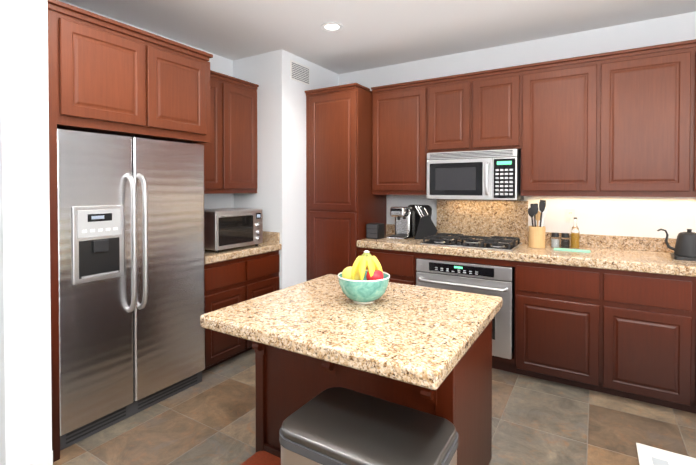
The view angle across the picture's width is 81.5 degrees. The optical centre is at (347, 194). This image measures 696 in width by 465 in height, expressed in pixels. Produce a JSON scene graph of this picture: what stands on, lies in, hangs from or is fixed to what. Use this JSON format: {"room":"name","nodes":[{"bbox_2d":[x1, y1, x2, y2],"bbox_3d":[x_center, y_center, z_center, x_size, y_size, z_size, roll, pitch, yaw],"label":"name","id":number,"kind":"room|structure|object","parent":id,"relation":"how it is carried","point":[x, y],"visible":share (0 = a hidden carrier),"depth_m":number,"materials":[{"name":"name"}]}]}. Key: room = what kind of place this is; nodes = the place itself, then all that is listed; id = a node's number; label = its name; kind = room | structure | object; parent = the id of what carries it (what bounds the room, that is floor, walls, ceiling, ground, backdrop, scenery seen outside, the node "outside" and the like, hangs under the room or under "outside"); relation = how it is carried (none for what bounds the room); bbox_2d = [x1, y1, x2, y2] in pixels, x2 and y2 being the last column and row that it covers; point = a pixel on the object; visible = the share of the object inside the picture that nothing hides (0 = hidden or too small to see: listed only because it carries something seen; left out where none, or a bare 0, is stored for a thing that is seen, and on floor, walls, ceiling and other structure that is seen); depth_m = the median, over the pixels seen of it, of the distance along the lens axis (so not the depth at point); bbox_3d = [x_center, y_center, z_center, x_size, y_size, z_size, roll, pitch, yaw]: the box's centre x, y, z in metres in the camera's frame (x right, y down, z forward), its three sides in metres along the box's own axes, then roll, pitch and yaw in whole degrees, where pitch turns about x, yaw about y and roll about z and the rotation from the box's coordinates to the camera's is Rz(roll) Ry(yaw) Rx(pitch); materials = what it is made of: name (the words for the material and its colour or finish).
{"room":"kitchen","nodes":[
{"label":"kitchen","id":0,"kind":"room"},
{"bbox_2d":[0,0,51,464],"bbox_3d":[-1.908,0.039,2.181,0.800,2.750,0.190,0,1,32],"label":"wall","id":1,"kind":"structure","parent":0,"point":[25,379],"depth_m":1.96,"materials":[{"name":"white paint"}]},
{"bbox_2d":[22,450,52,464],"bbox_3d":[-1.778,1.363,2.111,0.513,0.105,0.203,0,1,32],"label":"baseboard","id":2,"kind":"structure","parent":1,"relation":"attached to","point":[46,458],"depth_m":2.03,"materials":[{"name":"white"}]},
{"bbox_2d":[58,0,233,208],"bbox_3d":[-2.433,0.039,2.186,0.100,2.750,6.610,0,1,32],"label":"wall","id":3,"kind":"structure","parent":0,"point":[220,64],"depth_m":3.95,"materials":[{"name":"white paint"}]},
{"bbox_2d":[199,70,258,193],"bbox_3d":[-1.250,-0.534,3.663,0.358,1.055,0.878,0,1,32],"label":"upper cabinet","id":4,"kind":"object","parent":3,"relation":"attached to","point":[230,157],"visible":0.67,"depth_m":3.66,"materials":[{"name":"brown wood"}]},
{"bbox_2d":[233,49,338,288],"bbox_3d":[-0.640,0.009,4.388,0.650,2.750,0.980,0,1,32],"label":"wall","id":5,"kind":"structure","parent":0,"point":[278,198],"depth_m":3.91,"materials":[{"name":"white paint"}]},
{"bbox_2d":[290,60,309,84],"bbox_3d":[-0.474,-1.204,4.011,0.011,0.185,0.300,0,1,32],"label":"air vent","id":6,"kind":"object","parent":5,"relation":"in","point":[299,72],"visible":1,"depth_m":4.00,"materials":[{"name":"white plastic"}]},
{"bbox_2d":[53,349,695,464],"bbox_3d":[0.308,1.486,0.582,6.470,0.100,6.710,0,1,32],"label":"floor","id":7,"kind":"structure","parent":0,"point":[210,419],"depth_m":2.44,"materials":[{"name":"tile"}]},
{"bbox_2d":[47,0,212,461],"bbox_3d":[-1.592,0.194,2.724,0.768,2.425,1.060,0,1,32],"label":"upper cabinet","id":8,"kind":"object","parent":7,"relation":"on","point":[109,76],"visible":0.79,"depth_m":2.35,"materials":[{"name":"brown wood"}]},
{"bbox_2d":[57,129,204,450],"bbox_3d":[-1.556,0.520,2.734,0.729,1.773,0.970,0,1,32],"label":"refrigerator","id":9,"kind":"object","parent":7,"relation":"on","point":[131,279],"visible":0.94,"depth_m":2.48,"materials":[{"name":"grey metal"}]},
{"bbox_2d":[202,250,279,371],"bbox_3d":[-1.135,0.963,3.613,0.628,0.863,0.878,0,1,32],"label":"base cabinet","id":10,"kind":"object","parent":7,"relation":"on","point":[233,281],"visible":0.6,"depth_m":3.33,"materials":[{"name":"brown wood"}]},
{"bbox_2d":[204,231,281,264],"bbox_3d":[-1.127,0.447,3.600,0.648,0.165,0.878,0,1,32],"label":"countertop","id":11,"kind":"structure","parent":10,"relation":"on","point":[271,241],"depth_m":3.48,"materials":[{"name":"stone"}]},
{"bbox_2d":[204,208,262,252],"bbox_3d":[-1.068,0.302,3.532,0.462,0.335,0.525,0,1,32],"label":"toaster oven","id":12,"kind":"object","parent":11,"relation":"on","point":[226,228],"visible":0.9,"depth_m":3.35,"materials":[{"name":"silver metal"}]},
{"bbox_2d":[241,451,280,464],"bbox_3d":[-0.328,1.296,1.627,0.360,0.251,0.310,0,1,32],"label":"step stool","id":13,"kind":"object","parent":7,"relation":"on","point":[261,458],"visible":1,"depth_m":1.78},
{"bbox_2d":[305,83,386,280],"bbox_3d":[-0.014,0.171,4.205,0.608,2.430,0.638,0,1,32],"label":"pantry cabinet","id":14,"kind":"object","parent":7,"relation":"on","point":[344,205],"visible":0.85,"depth_m":3.93,"materials":[{"name":"brown wood"}]},
{"bbox_2d":[200,274,502,464],"bbox_3d":[0.073,0.982,1.998,1.120,0.870,1.050,0,1,32],"label":"kitchen island","id":15,"kind":"object","parent":7,"relation":"on","point":[425,349],"visible":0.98,"depth_m":1.80,"materials":[{"name":"beige stone"}]},
{"bbox_2d":[338,250,389,303],"bbox_3d":[0.080,0.416,2.051,0.265,0.257,0.265,0,1,32],"label":"fruit bowl","id":16,"kind":"object","parent":15,"relation":"on","point":[359,283],"visible":1,"depth_m":1.98,"materials":[{"name":"teal ceramic"}]},
{"bbox_2d":[342,250,383,280],"bbox_3d":[0.081,0.403,2.057,0.226,0.229,0.161,0,1,32],"label":"fruit","id":17,"kind":"object","parent":16,"relation":"on","point":[357,271],"depth_m":2.01,"materials":[{"name":"yellow food"}]},
{"bbox_2d":[279,387,457,464],"bbox_3d":[0.059,1.100,1.347,0.538,0.652,0.394,0,1,32],"label":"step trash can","id":18,"kind":"object","parent":7,"relation":"on","point":[337,426],"visible":1,"depth_m":1.31,"materials":[{"name":"grey metal"}]},
{"bbox_2d":[358,247,695,413],"bbox_3d":[1.754,0.955,3.136,3.525,0.893,0.628,0,1,32],"label":"base cabinet","id":19,"kind":"object","parent":7,"relation":"on","point":[628,334],"depth_m":2.79,"materials":[{"name":"brown wood"}]},
{"bbox_2d":[416,258,514,358],"bbox_3d":[1.055,0.906,3.502,0.774,0.700,0.667,0,1,32],"label":"wall oven","id":20,"kind":"object","parent":19,"relation":"in","point":[490,280],"visible":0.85,"depth_m":3.18,"materials":[{"name":"grey metal"}]},
{"bbox_2d":[356,200,695,276],"bbox_3d":[1.752,0.286,3.116,3.538,0.440,0.648,0,1,32],"label":"countertop","id":21,"kind":"structure","parent":19,"relation":"on","point":[487,218],"depth_m":3.29,"materials":[{"name":"stone"}]},
{"bbox_2d":[366,223,383,238],"bbox_3d":[0.266,0.357,3.929,0.130,0.145,0.142,0,1,32],"label":"box","id":22,"kind":"object","parent":21,"relation":"on","point":[374,230],"visible":0.98,"depth_m":3.88,"materials":[{"name":"black plastic"}]},
{"bbox_2d":[387,206,414,240],"bbox_3d":[0.538,0.274,3.915,0.198,0.310,0.340,0,1,32],"label":"espresso machine","id":23,"kind":"object","parent":21,"relation":"on","point":[404,223],"visible":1,"depth_m":3.87,"materials":[{"name":"silver metal"}]},
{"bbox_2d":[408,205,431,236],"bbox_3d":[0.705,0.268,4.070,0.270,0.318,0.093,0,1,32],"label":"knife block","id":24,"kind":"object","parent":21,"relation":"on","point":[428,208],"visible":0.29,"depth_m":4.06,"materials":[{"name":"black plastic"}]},
{"bbox_2d":[414,205,437,239],"bbox_3d":[0.747,0.266,3.879,0.218,0.327,0.110,0,1,10],"label":"knife block","id":25,"kind":"object","parent":21,"relation":"on","point":[426,227],"visible":1,"depth_m":3.83,"materials":[{"name":"black"}]},
{"bbox_2d":[420,233,521,250],"bbox_3d":[1.083,0.405,3.541,0.760,0.060,0.510,0,1,32],"label":"gas cooktop","id":26,"kind":"object","parent":21,"relation":"on","point":[491,242],"visible":1,"depth_m":3.46,"materials":[{"name":"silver metal"}]},
{"bbox_2d":[528,200,547,247],"bbox_3d":[1.558,0.242,3.323,0.145,0.391,0.128,0,1,32],"label":"utensil crock","id":27,"kind":"object","parent":21,"relation":"on","point":[536,236],"visible":1,"depth_m":3.30,"materials":[{"name":"brown wood"}]},
{"bbox_2d":[551,232,558,247],"bbox_3d":[1.698,0.377,3.310,0.062,0.122,0.062,0,1,32],"label":"salt shaker","id":28,"kind":"object","parent":21,"relation":"on","point":[554,239],"visible":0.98,"depth_m":3.29,"materials":[{"name":"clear glass"}]},
{"bbox_2d":[561,233,569,248],"bbox_3d":[1.761,0.377,3.272,0.062,0.122,0.062,0,1,32],"label":"pepper shaker","id":29,"kind":"object","parent":21,"relation":"on","point":[565,240],"visible":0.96,"depth_m":3.25,"materials":[{"name":"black glass"}]},
{"bbox_2d":[553,248,590,252],"bbox_3d":[1.742,0.436,3.143,0.250,0.007,0.110,0,1,32],"label":"spoon rest","id":30,"kind":"object","parent":21,"relation":"on","point":[572,250],"visible":0.96,"depth_m":3.12,"materials":[{"name":"green ceramic"}]},
{"bbox_2d":[571,217,579,248],"bbox_3d":[1.833,0.313,3.256,0.060,0.250,0.060,0,1,32],"label":"oil bottle","id":31,"kind":"object","parent":21,"relation":"on","point":[575,233],"visible":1,"depth_m":3.24,"materials":[{"name":"clear glass"}]},
{"bbox_2d":[657,229,695,260],"bbox_3d":[2.326,0.342,2.783,0.314,0.205,0.180,0,1,32],"label":"gooseneck kettle","id":32,"kind":"object","parent":21,"relation":"on","point":[684,248],"visible":1,"depth_m":2.74,"materials":[{"name":"black metal"}]},
{"bbox_2d":[636,443,695,464],"bbox_3d":[1.698,1.416,1.728,0.700,0.009,0.880,0,1,32],"label":"mat","id":33,"kind":"object","parent":7,"relation":"on","point":[648,455],"visible":1,"depth_m":2.16,"materials":[{"name":"white fabric"}]},
{"bbox_2d":[63,0,695,73],"bbox_3d":[0.308,-1.364,0.543,6.470,0.100,6.710,0,1,32],"label":"ceiling","id":34,"kind":"structure","parent":0,"point":[371,34],"depth_m":3.18,"materials":[{"name":"white paint"}]},
{"bbox_2d":[321,22,342,31],"bbox_3d":[-0.128,-1.344,3.245,0.180,0.010,0.180,0,1,32],"label":"recessed light","id":35,"kind":"object","parent":34,"relation":"in","point":[331,26],"visible":1,"depth_m":3.24,"materials":[{"name":"white glass"}]},
{"bbox_2d":[339,11,695,238],"bbox_3d":[2.037,0.023,3.379,6.470,2.750,0.100,0,1,32],"label":"wall","id":36,"kind":"structure","parent":0,"point":[673,217],"depth_m":3.36,"materials":[{"name":"white paint"}]},
{"bbox_2d":[371,39,695,196],"bbox_3d":[1.827,-0.515,3.229,3.538,1.060,0.358,0,1,32],"label":"upper cabinet","id":37,"kind":"object","parent":36,"relation":"attached to","point":[621,123],"visible":0.98,"depth_m":3.13,"materials":[{"name":"brown wood"}]},
{"bbox_2d":[427,149,523,200],"bbox_3d":[1.128,-0.160,3.606,0.764,0.422,0.456,0,1,32],"label":"over-the-range microwave","id":38,"kind":"object","parent":37,"relation":"attached to","point":[482,175],"visible":1,"depth_m":3.43,"materials":[{"name":"grey metal"}]},
{"bbox_2d":[566,209,574,226],"bbox_3d":[1.868,0.198,3.388,0.059,0.142,0.060,0,1,32],"label":"duplex electrical outlet","id":39,"kind":"object","parent":36,"relation":"attached to","point":[570,214],"visible":0.88,"depth_m":3.36,"materials":[{"name":"white plastic"}]}
]}

